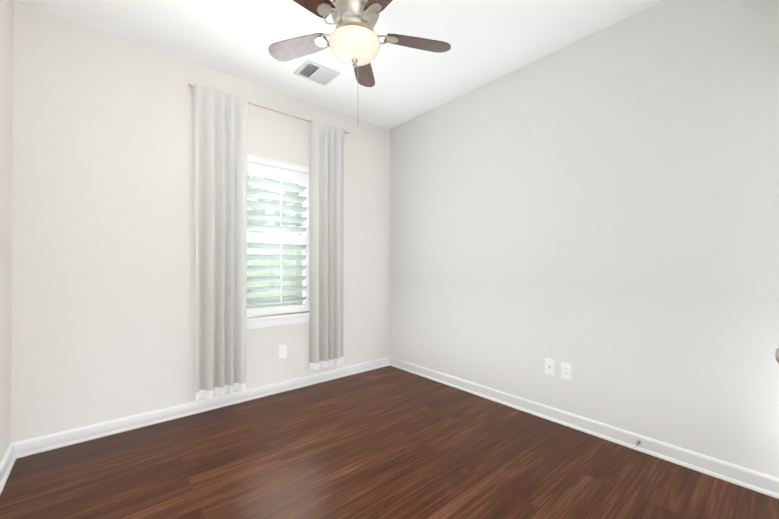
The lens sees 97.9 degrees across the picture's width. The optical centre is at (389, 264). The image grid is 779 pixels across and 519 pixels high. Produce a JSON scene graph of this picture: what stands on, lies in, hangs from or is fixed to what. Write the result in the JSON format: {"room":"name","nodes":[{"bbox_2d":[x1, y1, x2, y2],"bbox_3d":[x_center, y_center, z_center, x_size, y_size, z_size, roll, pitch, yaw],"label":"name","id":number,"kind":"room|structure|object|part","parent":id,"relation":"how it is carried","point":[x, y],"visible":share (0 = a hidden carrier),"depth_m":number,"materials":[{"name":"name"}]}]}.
{"room":"empty bedroom","nodes":[
{"label":"empty bedroom","id":0,"kind":"room"},
{"bbox_2d":[0,0,12,462],"bbox_3d":[-1.288,-0.220,0.795,0.120,2.740,3.140,0,0,-40],"label":"wall","id":1,"kind":"structure","parent":0,"point":[6,38],"depth_m":1.91,"materials":[{"name":"white paint"}]},
{"bbox_2d":[0,443,15,494],"bbox_3d":[-1.232,1.105,0.837,0.027,0.092,3.140,0,0,-40],"label":"baseboard","id":2,"kind":"structure","parent":1,"relation":"attached to","point":[7,462],"depth_m":1.87,"materials":[{"name":"white wood"}]},
{"bbox_2d":[11,1,389,442],"bbox_3d":[-1.179,-0.209,3.055,3.216,2.740,0.160,0,0,-40],"label":"wall","id":3,"kind":"structure","parent":0,"point":[103,244],"depth_m":2.37,"materials":[{"name":"white paint"}]},
{"bbox_2d":[12,357,389,458],"bbox_3d":[-1.118,1.115,2.978,2.976,0.092,0.027,0,0,-40],"label":"baseboard","id":4,"kind":"structure","parent":3,"relation":"attached to","point":[36,445],"depth_m":2.54,"materials":[{"name":"white wood"}]},
{"bbox_2d":[188,83,349,401],"bbox_3d":[-0.978,-0.174,3.038,1.448,2.420,0.125,0,0,-40],"label":"curtains","id":5,"kind":"object","parent":3,"relation":"attached to","point":[221,131],"visible":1,"depth_m":2.77,"materials":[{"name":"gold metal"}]},
{"bbox_3d":[-1.334,-0.171,2.705,0.395,2.410,0.077,0,0,-40],"label":"panel","id":6,"kind":"part","parent":5,"relation":"part of","materials":[{"name":"fabric"}]},
{"bbox_3d":[-0.987,-1.351,3.054,1.448,0.065,0.098,0,0,-40],"label":"rod","id":7,"kind":"part","parent":5,"relation":"part of","materials":[{"name":"beige metal"}]},
{"bbox_3d":[-0.601,-0.188,3.332,0.385,2.370,0.083,0,0,-40],"label":"panel","id":8,"kind":"part","parent":5,"relation":"part of","materials":[{"name":"fabric"}]},
{"bbox_2d":[246,154,308,317],"bbox_3d":[-1.044,-0.237,3.132,0.768,1.401,0.151,0,0,-40],"label":"window","id":9,"kind":"structure","parent":3,"relation":"in","point":[259,167],"depth_m":3.14,"materials":[{"name":"white wood"}]},
{"bbox_3d":[-1.079,-0.208,3.173,0.668,1.343,0.044,0,0,-40],"label":"window sash","id":10,"kind":"part","parent":9,"relation":"part of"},
{"bbox_2d":[246,177,306,304],"bbox_3d":[-1.042,-0.196,3.129,0.566,1.118,0.085,0,0,-40],"label":"louvers","id":11,"kind":"object","parent":9,"relation":"attached to","point":[257,182],"depth_m":3.11,"materials":[{"name":"white wood"}]},
{"bbox_2d":[280,180,281,304],"bbox_3d":[-0.993,-0.201,3.106,0.012,1.135,0.016,0,0,-40],"label":"tilt rod","id":12,"kind":"object","parent":11,"relation":"attached to","point":[280,242],"depth_m":3.10,"materials":[{"name":"white wood"}]},
{"bbox_3d":[-1.041,-0.238,3.128,0.768,1.399,0.139,0,0,-40],"label":"casing","id":13,"kind":"part","parent":9,"relation":"part of","materials":[{"name":"white wood"}]},
{"bbox_2d":[246,312,308,328],"bbox_3d":[-1.037,0.509,3.120,0.820,0.095,0.151,0,0,-40],"label":"window sill","id":14,"kind":"structure","parent":3,"relation":"attached to","point":[270,321],"depth_m":3.06,"materials":[{"name":"white wood"}]},
{"bbox_2d":[278,344,285,357],"bbox_3d":[-0.980,0.796,3.110,0.074,0.120,0.008,0,0,-40],"label":"outlet","id":15,"kind":"object","parent":3,"relation":"attached to","point":[281,351],"visible":1,"depth_m":3.11,"materials":[{"name":"white plastic"}]},
{"bbox_2d":[13,0,663,128],"bbox_3d":[-0.122,-1.635,1.821,3.216,0.100,3.420,0,0,-40],"label":"ceiling","id":16,"kind":"structure","parent":0,"point":[488,41],"depth_m":2.36,"materials":[{"name":"white paint"}]},
{"bbox_2d":[294,59,339,85],"bbox_3d":[-0.599,-1.574,2.800,0.298,0.013,0.248,0,0,-40],"label":"ceiling vent","id":17,"kind":"object","parent":16,"relation":"in","point":[310,70],"visible":1,"depth_m":2.79,"materials":[{"name":"white metal"}]},
{"bbox_2d":[268,0,450,126],"bbox_3d":[-0.187,-1.167,1.817,1.073,0.835,1.064,0,0,-40],"label":"fan","id":18,"kind":"object","parent":16,"relation":"hanging from","point":[354,42],"visible":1,"depth_m":1.81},
{"bbox_2d":[0,365,778,518],"bbox_3d":[-0.122,1.205,1.807,3.216,0.100,3.420,0,0,-40],"label":"floor","id":19,"kind":"structure","parent":0,"point":[389,442],"depth_m":1.91,"materials":[{"name":"brown wood"}]},
{"bbox_2d":[390,0,778,477],"bbox_3d":[1.069,-0.210,2.802,0.120,2.740,3.140,0,0,-40],"label":"wall","id":20,"kind":"structure","parent":0,"point":[599,211],"depth_m":2.21,"materials":[{"name":"white paint"}]},
{"bbox_2d":[545,358,554,375],"bbox_3d":[1.198,0.767,2.542,0.015,0.120,0.074,0,0,-40],"label":"outlet","id":21,"kind":"object","parent":20,"relation":"attached to","point":[549,366],"visible":1,"depth_m":2.54,"materials":[{"name":"white plastic"}]},
{"bbox_2d":[561,362,571,380],"bbox_3d":[1.278,0.772,2.454,0.008,0.120,0.074,0,0,-40],"label":"outlet","id":22,"kind":"object","parent":20,"relation":"attached to","point":[566,371],"visible":1,"depth_m":2.45,"materials":[{"name":"white plastic"}]},
{"bbox_2d":[390,357,778,498],"bbox_3d":[1.014,1.113,2.748,0.027,0.092,3.140,0,0,-40],"label":"baseboard","id":23,"kind":"structure","parent":20,"relation":"attached to","point":[762,483],"depth_m":2.18,"materials":[{"name":"white wood"}]},
{"bbox_2d":[775,348,778,362],"bbox_3d":[1.354,0.131,1.106,0.820,2.018,0.118,0,0,-40],"label":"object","id":24,"kind":"structure","parent":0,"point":[777,354],"depth_m":0.92,"materials":[{"name":"silver metal"}]},
{"bbox_3d":[-18.837,1.791,25.356,65.000,0.150,56.690,0,0,-40],"label":"lawn","id":25,"kind":"structure","parent":0,"visible":0},
{"bbox_2d":[246,175,302,308],"bbox_3d":[-7.104,-1.841,10.446,37.750,8.257,5.391,0,0,-40],"label":"hedge","id":26,"kind":"object","parent":25,"relation":"on","point":[272,273],"depth_m":11.52,"materials":[{"name":"green plant"}]}
]}

